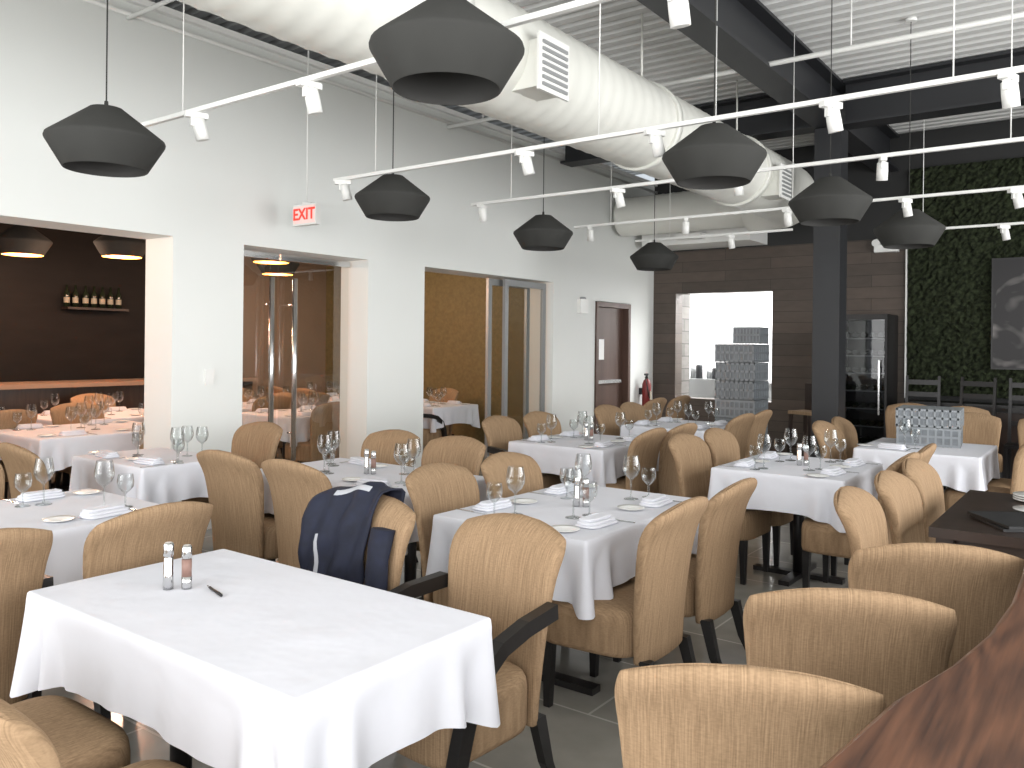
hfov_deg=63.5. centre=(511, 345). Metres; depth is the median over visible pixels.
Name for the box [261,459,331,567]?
dining chair
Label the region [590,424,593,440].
salt mill
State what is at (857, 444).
bread plate
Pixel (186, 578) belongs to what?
pepper mill
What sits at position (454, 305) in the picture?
wall
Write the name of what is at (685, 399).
dining chair
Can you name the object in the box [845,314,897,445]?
wine fridge
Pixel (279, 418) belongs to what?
dining table
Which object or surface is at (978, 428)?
dining chair
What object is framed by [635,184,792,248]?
rail
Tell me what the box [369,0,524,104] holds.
pendant lamp
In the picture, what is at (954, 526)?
wood table
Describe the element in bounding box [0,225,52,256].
pendant lamp
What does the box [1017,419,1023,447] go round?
dining chair
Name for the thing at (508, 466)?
wine glass
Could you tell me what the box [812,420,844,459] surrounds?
dining chair
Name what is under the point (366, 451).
pepper mill
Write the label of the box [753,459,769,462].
bread plate
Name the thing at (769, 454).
folded napkin
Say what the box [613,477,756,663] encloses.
dining chair
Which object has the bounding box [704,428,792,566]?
dining chair
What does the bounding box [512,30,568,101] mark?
vent grille
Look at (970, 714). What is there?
countertop
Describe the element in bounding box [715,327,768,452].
racks
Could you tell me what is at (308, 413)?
folded napkin
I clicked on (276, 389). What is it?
dining chair
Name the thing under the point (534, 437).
folded napkin
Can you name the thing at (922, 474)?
dining chair
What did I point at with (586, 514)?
water glass
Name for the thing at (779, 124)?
steel beam
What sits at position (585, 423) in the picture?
pepper mill
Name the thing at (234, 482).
dining chair
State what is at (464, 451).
dining chair
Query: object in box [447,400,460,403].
folded napkin
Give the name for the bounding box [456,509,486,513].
table knife
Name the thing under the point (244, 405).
folded napkin
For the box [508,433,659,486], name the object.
dining table
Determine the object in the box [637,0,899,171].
steel beam
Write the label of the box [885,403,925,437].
dining chair
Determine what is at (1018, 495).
plate stack
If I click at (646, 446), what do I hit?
dining chair
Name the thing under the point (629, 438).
folded napkin
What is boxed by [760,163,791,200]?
vent grille
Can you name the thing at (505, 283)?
door
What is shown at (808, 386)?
bar stool
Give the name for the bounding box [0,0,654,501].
wall
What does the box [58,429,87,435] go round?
folded napkin
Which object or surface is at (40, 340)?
wall
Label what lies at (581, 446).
bread plate
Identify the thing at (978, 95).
steel beam
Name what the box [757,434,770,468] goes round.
wine glass
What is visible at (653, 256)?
pendant lamp
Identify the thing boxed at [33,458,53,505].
wine glass
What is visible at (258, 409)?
folded napkin
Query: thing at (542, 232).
pendant lamp
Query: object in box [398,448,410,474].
water glass
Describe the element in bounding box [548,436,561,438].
bread plate
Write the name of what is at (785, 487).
dining table
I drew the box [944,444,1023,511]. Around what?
dining chair
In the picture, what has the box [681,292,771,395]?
wall
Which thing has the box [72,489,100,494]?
bread plate
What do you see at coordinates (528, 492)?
table knife
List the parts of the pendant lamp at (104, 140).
lamp shade, cord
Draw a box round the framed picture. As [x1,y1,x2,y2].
[991,257,1023,369]
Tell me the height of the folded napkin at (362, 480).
0.038 m
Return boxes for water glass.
[14,473,31,507]
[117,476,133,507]
[172,439,184,463]
[322,448,334,473]
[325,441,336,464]
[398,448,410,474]
[559,468,573,498]
[581,482,597,515]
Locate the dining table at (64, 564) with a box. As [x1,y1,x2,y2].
[0,488,158,584]
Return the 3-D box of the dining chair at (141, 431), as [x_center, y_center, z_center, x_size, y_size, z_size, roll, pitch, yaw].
[-3.184,1.052,7.401,0.638,0.930,0.516,1,0,37]
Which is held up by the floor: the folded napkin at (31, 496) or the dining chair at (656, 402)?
the dining chair at (656, 402)
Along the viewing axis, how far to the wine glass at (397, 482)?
4.74 m
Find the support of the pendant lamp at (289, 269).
hanging from the ceiling
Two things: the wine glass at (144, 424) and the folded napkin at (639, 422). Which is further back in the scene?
the folded napkin at (639, 422)
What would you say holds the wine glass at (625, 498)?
on the dining table at (595, 561)
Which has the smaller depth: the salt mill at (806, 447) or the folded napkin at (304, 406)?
the salt mill at (806, 447)
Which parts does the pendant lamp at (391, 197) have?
lamp shade, cord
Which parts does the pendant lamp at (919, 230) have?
lamp shade, cord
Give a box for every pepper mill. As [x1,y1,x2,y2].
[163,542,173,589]
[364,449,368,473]
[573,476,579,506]
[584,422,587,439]
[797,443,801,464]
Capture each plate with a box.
[37,434,55,436]
[41,515,75,522]
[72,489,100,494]
[115,428,130,430]
[125,457,138,460]
[342,477,361,481]
[369,464,387,467]
[511,498,536,503]
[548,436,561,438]
[552,525,579,532]
[578,445,595,447]
[580,483,597,487]
[610,440,625,442]
[617,504,644,510]
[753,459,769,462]
[776,452,792,455]
[806,473,828,477]
[829,465,850,468]
[857,444,873,445]
[1013,505,1023,511]
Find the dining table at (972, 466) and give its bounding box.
[853,438,999,492]
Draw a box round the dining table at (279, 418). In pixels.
[242,408,312,458]
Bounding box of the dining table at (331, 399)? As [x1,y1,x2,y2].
[328,394,339,402]
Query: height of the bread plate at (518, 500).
0.013 m
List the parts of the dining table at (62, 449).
frame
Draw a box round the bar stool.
[787,383,811,456]
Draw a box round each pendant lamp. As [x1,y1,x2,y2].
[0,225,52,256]
[42,0,165,177]
[93,235,145,258]
[250,257,288,263]
[256,262,299,275]
[354,91,429,220]
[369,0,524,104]
[513,137,572,250]
[630,194,678,270]
[662,0,766,189]
[788,0,872,225]
[873,16,945,248]
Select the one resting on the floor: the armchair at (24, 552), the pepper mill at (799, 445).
the armchair at (24, 552)
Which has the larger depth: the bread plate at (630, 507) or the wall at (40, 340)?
the wall at (40, 340)
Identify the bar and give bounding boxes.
[0,377,258,473]
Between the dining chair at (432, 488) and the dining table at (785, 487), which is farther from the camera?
the dining table at (785, 487)
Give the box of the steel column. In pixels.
[811,127,847,457]
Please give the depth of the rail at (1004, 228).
8.44 m
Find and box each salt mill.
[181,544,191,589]
[371,451,375,473]
[582,478,588,506]
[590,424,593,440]
[804,445,808,465]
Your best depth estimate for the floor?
3.59 m
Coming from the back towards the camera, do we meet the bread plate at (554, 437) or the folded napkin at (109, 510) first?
the bread plate at (554, 437)
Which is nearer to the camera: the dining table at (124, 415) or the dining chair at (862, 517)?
the dining chair at (862, 517)
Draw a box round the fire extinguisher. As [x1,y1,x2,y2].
[639,373,651,405]
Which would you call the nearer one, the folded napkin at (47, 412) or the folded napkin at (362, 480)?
the folded napkin at (362, 480)
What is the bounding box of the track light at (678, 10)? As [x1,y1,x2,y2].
[141,0,690,141]
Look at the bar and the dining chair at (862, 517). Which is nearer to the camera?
the dining chair at (862, 517)
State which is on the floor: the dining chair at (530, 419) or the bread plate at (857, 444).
the dining chair at (530, 419)
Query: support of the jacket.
on the dining chair at (390, 512)
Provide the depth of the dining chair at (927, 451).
5.43 m
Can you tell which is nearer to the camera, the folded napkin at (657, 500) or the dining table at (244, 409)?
the folded napkin at (657, 500)
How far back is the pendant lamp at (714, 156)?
4.49 m
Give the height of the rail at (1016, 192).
1.784 m
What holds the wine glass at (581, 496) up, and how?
on the dining table at (595, 561)
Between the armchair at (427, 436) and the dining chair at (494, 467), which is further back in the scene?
the armchair at (427, 436)
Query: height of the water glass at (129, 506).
0.158 m
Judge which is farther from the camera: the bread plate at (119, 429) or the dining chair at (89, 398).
the dining chair at (89, 398)
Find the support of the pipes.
attached to the ceiling
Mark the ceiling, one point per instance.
(668, 54)
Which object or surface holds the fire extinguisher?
attached to the wall at (200, 205)
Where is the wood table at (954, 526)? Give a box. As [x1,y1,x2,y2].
[928,490,1023,558]
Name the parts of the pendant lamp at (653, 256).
lamp shade, cord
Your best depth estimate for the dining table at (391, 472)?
4.98 m
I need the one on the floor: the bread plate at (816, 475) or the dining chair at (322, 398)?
the dining chair at (322, 398)
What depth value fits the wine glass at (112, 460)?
3.94 m
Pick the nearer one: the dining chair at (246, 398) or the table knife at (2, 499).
the table knife at (2, 499)
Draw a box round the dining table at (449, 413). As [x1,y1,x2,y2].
[423,402,479,435]
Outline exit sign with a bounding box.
[293,50,320,226]
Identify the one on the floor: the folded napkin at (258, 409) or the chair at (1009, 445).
the chair at (1009, 445)
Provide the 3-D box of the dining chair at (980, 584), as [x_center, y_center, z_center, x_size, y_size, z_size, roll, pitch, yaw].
[1.399,1.090,2.868,0.526,0.949,0.651,1,0,12]
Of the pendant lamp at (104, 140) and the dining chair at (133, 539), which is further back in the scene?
the pendant lamp at (104, 140)
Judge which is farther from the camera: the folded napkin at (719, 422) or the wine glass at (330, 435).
the folded napkin at (719, 422)
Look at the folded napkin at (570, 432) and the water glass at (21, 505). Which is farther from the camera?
the folded napkin at (570, 432)
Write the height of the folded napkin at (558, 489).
0.038 m
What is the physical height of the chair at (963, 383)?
1.220 m
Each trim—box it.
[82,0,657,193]
[904,249,907,397]
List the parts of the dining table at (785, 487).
frame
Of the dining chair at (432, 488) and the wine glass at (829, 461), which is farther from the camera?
the wine glass at (829, 461)
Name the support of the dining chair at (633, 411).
on the floor
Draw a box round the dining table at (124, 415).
[36,408,143,489]
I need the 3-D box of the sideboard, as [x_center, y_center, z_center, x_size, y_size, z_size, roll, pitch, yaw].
[6.672,1.175,9.621,3.740,0.890,0.500,1,0,36]
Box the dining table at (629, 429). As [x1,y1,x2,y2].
[620,420,725,439]
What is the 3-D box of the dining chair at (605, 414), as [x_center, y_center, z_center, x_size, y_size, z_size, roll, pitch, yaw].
[1.200,1.098,8.617,0.638,0.930,0.516,1,0,39]
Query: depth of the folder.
3.78 m
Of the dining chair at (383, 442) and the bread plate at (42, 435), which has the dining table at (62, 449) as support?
the bread plate at (42, 435)
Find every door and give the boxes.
[244,249,349,459]
[484,278,545,459]
[594,301,630,433]
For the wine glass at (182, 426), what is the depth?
5.77 m
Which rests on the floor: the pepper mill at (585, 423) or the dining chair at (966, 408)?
the dining chair at (966, 408)
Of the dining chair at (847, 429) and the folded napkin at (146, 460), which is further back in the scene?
the dining chair at (847, 429)
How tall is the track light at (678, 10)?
1.799 m
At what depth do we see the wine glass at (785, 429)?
5.87 m
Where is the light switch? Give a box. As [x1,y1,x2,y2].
[204,370,213,383]
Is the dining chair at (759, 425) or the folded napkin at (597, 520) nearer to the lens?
the folded napkin at (597, 520)
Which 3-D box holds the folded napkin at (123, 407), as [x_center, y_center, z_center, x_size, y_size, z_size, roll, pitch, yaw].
[-4.547,0.729,9.524,0.110,0.038,0.210,1,0,44]
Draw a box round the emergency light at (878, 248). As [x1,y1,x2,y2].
[872,239,898,252]
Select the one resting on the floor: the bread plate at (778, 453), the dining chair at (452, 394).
the dining chair at (452, 394)
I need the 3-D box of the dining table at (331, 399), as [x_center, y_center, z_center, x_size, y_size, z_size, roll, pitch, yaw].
[-2.633,1.147,12.264,1.078,0.752,1.076,1,0,36]
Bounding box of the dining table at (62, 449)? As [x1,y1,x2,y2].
[0,421,141,488]
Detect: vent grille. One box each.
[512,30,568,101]
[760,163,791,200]
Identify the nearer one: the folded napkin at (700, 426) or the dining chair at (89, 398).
the folded napkin at (700, 426)
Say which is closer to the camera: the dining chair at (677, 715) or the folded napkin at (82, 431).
the dining chair at (677, 715)
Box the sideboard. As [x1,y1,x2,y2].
[908,399,1023,478]
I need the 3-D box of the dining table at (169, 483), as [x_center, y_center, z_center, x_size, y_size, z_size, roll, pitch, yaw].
[-2.492,1.148,5.724,0.991,0.752,0.737,1,0,36]
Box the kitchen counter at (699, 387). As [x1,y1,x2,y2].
[689,365,771,400]
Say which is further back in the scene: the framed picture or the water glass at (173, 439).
the framed picture
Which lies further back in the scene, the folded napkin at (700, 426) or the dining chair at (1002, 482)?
the folded napkin at (700, 426)
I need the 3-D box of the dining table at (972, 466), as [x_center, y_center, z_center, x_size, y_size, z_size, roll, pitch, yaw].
[3.401,1.210,6.801,0.983,0.752,1.080,1,0,36]
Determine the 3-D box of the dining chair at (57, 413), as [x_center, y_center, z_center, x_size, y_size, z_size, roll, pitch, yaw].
[-4.158,1.042,8.118,0.638,0.930,0.516,1,0,37]
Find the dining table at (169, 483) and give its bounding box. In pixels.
[69,447,207,503]
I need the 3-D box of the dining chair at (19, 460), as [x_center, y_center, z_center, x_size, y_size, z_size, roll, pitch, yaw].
[-2.870,1.055,5.229,0.516,0.930,0.638,1,0,38]
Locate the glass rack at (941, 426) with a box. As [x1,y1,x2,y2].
[895,405,963,448]
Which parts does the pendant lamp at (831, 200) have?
lamp shade, cord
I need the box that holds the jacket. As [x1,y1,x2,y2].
[298,481,405,590]
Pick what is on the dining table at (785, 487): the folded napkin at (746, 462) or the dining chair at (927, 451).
the folded napkin at (746, 462)
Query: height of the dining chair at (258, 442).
0.930 m
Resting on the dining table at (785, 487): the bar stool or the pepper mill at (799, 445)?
the pepper mill at (799, 445)
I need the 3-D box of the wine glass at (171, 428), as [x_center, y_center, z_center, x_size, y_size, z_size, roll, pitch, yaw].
[-2.226,0.660,5.505,0.091,0.227,0.091,1,0,36]
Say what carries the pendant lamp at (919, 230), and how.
hanging from the ceiling
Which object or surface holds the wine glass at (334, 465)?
on the dining table at (391, 472)
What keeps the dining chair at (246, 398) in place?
on the floor
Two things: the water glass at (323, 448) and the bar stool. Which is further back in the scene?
the bar stool
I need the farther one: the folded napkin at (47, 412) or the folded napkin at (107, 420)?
the folded napkin at (47, 412)
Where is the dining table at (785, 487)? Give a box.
[708,454,882,586]
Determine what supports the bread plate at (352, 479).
on the dining table at (391, 472)
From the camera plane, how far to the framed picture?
10.28 m
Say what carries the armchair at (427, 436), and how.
on the floor
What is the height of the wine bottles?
0.700 m
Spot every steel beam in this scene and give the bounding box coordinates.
[560,93,814,166]
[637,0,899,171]
[842,48,1023,129]
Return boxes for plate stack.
[1013,491,1023,501]
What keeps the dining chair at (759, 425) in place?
on the floor
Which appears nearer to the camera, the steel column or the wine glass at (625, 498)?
the wine glass at (625, 498)
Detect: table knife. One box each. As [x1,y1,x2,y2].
[2,499,20,503]
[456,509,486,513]
[528,492,556,495]
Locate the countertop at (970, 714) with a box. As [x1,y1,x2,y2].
[820,569,1023,767]
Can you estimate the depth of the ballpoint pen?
2.62 m
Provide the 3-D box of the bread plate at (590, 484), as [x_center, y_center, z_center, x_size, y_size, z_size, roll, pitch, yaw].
[0.418,0.795,4.661,0.137,0.013,0.137,1,0,36]
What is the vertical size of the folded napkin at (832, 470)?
0.038 m
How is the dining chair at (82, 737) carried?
on the floor
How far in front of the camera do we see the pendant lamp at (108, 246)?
8.88 m
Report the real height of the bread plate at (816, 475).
0.013 m
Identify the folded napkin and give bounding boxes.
[15,488,64,501]
[16,423,43,428]
[41,410,49,414]
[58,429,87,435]
[79,503,130,519]
[88,418,111,423]
[94,450,119,458]
[106,406,126,410]
[133,456,164,464]
[243,404,252,407]
[255,408,274,411]
[298,411,311,415]
[299,405,315,408]
[348,457,376,465]
[355,476,390,486]
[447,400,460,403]
[472,498,512,511]
[527,434,548,440]
[544,482,573,494]
[559,430,579,435]
[576,512,617,528]
[593,440,614,446]
[623,435,637,441]
[634,420,649,424]
[639,493,672,507]
[657,417,672,421]
[697,423,709,428]
[714,420,727,424]
[733,458,754,466]
[758,451,777,458]
[820,466,846,475]
[842,458,865,466]
[877,443,906,449]
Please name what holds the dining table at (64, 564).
on the floor
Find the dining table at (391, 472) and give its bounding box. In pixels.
[260,458,489,598]
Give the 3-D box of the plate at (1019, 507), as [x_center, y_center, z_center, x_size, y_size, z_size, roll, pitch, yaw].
[2.582,0.814,4.055,0.224,0.015,0.223,1,0,36]
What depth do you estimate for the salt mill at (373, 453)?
5.05 m
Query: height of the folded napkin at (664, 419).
0.038 m
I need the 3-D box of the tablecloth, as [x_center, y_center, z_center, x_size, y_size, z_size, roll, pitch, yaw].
[-0.808,1.166,2.534,1.408,0.752,0.817,1,0,36]
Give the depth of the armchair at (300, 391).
11.36 m
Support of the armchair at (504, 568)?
on the floor
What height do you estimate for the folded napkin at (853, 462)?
0.038 m
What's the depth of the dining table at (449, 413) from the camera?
10.69 m
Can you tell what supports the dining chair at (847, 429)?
on the floor
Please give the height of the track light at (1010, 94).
1.814 m
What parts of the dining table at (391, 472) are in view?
frame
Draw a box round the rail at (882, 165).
[471,0,1023,221]
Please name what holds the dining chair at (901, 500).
on the floor
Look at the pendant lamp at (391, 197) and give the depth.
6.18 m
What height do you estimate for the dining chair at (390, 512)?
0.930 m
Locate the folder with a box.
[967,511,1023,532]
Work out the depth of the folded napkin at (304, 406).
10.01 m
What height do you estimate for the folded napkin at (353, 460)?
0.038 m
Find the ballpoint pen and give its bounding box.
[207,585,222,596]
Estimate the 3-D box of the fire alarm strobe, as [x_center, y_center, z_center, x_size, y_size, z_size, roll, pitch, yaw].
[0.986,-0.555,11.529,0.100,0.230,0.200,1,0,36]
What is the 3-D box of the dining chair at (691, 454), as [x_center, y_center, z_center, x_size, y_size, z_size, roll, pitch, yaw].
[1.428,1.100,5.748,0.638,0.930,0.516,1,0,38]
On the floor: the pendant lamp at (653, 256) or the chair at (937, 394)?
the chair at (937, 394)
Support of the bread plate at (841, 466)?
on the dining table at (785, 487)
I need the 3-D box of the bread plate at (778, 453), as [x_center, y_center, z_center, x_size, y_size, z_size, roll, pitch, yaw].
[2.018,0.812,6.151,0.137,0.013,0.137,1,0,36]
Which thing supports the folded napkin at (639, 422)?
on the dining table at (629, 429)
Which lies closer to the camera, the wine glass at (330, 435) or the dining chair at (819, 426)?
the wine glass at (330, 435)
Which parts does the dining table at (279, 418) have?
frame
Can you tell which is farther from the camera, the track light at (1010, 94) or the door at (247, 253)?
the door at (247, 253)
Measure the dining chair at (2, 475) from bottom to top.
0.930 m
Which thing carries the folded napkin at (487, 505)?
on the dining table at (595, 561)
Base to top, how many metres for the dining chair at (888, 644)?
0.949 m
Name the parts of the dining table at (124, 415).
frame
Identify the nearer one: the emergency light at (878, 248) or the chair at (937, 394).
the chair at (937, 394)
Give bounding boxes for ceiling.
[149,0,1023,174]
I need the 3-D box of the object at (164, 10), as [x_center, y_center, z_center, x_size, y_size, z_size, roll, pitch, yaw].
[-2.276,-2.560,7.464,0.498,0.168,14.860,1,0,36]
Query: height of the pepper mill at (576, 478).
0.150 m
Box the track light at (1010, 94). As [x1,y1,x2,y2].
[333,0,1023,200]
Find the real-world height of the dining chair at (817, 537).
0.930 m
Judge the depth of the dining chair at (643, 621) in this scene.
3.38 m
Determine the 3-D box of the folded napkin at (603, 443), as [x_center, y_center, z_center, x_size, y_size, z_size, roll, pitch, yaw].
[0.735,0.784,6.602,0.110,0.038,0.210,1,0,33]
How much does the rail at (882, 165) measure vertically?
1.784 m
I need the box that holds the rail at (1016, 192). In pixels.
[574,31,1023,240]
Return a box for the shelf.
[61,307,128,311]
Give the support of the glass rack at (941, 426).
on the dining table at (972, 466)
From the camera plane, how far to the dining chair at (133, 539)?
3.12 m
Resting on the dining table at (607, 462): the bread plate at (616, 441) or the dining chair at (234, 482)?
the bread plate at (616, 441)
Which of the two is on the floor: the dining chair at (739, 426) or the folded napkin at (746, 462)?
the dining chair at (739, 426)
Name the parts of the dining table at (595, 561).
frame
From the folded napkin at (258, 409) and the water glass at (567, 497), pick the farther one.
the folded napkin at (258, 409)
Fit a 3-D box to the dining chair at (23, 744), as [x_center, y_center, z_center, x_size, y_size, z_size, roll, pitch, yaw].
[-0.922,1.075,1.796,0.516,0.930,0.638,1,0,37]
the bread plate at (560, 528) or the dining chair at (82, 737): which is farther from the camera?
the bread plate at (560, 528)
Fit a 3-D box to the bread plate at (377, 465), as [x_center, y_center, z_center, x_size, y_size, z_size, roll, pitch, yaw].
[-0.865,0.782,5.336,0.137,0.013,0.137,1,0,36]
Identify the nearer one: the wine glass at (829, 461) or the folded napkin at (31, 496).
the folded napkin at (31, 496)
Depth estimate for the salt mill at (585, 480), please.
4.09 m
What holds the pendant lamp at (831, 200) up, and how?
hanging from the ceiling
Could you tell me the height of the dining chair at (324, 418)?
0.930 m
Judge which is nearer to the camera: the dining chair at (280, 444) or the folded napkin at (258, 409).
the folded napkin at (258, 409)
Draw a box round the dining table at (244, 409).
[242,402,279,458]
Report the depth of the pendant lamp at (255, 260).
9.62 m
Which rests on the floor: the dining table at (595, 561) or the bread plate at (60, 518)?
the dining table at (595, 561)
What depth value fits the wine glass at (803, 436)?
5.40 m
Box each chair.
[0,409,37,498]
[0,442,48,498]
[0,463,4,499]
[0,698,186,767]
[11,695,130,767]
[28,501,212,719]
[50,402,103,488]
[70,393,115,409]
[139,421,143,448]
[182,421,282,502]
[197,450,277,561]
[242,388,255,401]
[252,394,290,454]
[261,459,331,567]
[266,386,289,393]
[274,392,300,461]
[275,392,329,462]
[285,401,339,461]
[361,429,419,562]
[364,494,415,590]
[405,463,479,605]
[416,436,485,596]
[429,388,458,435]
[481,452,542,498]
[523,411,573,482]
[543,496,708,707]
[594,404,626,435]
[606,427,666,492]
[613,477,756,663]
[615,663,885,767]
[620,402,648,423]
[620,423,697,495]
[643,397,666,420]
[666,395,690,419]
[668,433,770,584]
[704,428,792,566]
[712,413,754,466]
[743,587,956,707]
[745,410,771,457]
[801,452,919,587]
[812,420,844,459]
[831,417,857,459]
[831,443,936,575]
[833,486,888,555]
[848,543,1023,668]
[874,470,924,543]
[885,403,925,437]
[902,458,944,542]
[905,375,940,405]
[943,412,1001,491]
[944,406,1002,489]
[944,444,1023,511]
[959,377,996,416]
[987,478,1010,488]
[1004,378,1023,478]
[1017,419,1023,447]
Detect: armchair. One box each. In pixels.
[0,528,53,704]
[297,388,315,395]
[389,513,565,767]
[423,414,446,445]
[482,415,570,488]
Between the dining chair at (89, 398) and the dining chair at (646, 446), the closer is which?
the dining chair at (646, 446)
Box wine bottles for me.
[63,285,121,308]
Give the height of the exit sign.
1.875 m
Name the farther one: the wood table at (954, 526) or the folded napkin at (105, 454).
the folded napkin at (105, 454)
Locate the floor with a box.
[7,445,946,767]
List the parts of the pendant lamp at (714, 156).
lamp shade, cord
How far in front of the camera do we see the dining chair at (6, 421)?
7.44 m
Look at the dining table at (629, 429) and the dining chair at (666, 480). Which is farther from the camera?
the dining table at (629, 429)
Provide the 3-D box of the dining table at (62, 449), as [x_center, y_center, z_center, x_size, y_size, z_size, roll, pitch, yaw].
[-3.848,1.134,7.507,1.179,0.752,1.380,1,0,36]
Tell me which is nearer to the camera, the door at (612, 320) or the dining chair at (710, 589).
the dining chair at (710, 589)
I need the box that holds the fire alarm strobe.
[577,297,587,313]
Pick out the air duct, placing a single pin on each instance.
(552, 93)
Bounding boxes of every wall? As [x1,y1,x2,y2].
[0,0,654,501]
[0,223,325,398]
[325,266,523,444]
[653,118,1023,455]
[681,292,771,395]
[907,157,1023,397]
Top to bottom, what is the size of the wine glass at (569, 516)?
0.227 m
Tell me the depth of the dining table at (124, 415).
8.68 m
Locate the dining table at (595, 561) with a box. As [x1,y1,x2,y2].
[426,486,698,695]
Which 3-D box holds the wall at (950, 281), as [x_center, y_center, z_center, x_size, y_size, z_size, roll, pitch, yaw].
[7.500,-0.822,9.392,5.530,3.000,0.050,1,0,36]
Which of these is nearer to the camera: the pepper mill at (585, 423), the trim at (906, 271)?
the pepper mill at (585, 423)
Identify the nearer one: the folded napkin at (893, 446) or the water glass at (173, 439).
the water glass at (173, 439)
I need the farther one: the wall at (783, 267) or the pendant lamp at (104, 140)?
the wall at (783, 267)
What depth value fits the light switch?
6.84 m
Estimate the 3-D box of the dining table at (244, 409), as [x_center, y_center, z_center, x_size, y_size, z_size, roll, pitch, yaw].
[-3.322,1.139,10.661,1.082,0.752,1.277,1,0,36]
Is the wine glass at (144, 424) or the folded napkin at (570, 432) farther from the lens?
the folded napkin at (570, 432)
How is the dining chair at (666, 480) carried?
on the floor
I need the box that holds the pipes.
[126,0,1023,128]
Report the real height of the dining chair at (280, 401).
0.930 m
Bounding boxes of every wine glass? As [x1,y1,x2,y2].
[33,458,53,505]
[94,460,114,486]
[131,424,144,455]
[170,428,184,461]
[181,426,193,456]
[317,435,331,471]
[327,432,340,466]
[394,443,408,483]
[506,466,524,513]
[564,468,582,518]
[575,455,591,497]
[623,456,639,499]
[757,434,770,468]
[784,429,797,460]
[802,436,816,470]
[824,429,837,462]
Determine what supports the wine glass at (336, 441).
on the dining table at (391, 472)
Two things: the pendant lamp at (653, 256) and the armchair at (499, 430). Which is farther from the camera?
the pendant lamp at (653, 256)
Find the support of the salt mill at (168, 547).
on the tablecloth
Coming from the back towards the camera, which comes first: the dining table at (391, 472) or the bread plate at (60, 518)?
the dining table at (391, 472)
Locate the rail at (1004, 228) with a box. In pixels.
[923,136,1023,240]
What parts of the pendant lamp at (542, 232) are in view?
lamp shade, cord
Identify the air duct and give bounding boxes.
[177,0,813,236]
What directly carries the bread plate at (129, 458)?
on the dining table at (169, 483)
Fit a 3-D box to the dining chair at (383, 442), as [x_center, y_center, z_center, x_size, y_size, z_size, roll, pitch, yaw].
[-0.994,1.075,5.757,0.516,0.930,0.638,1,0,34]

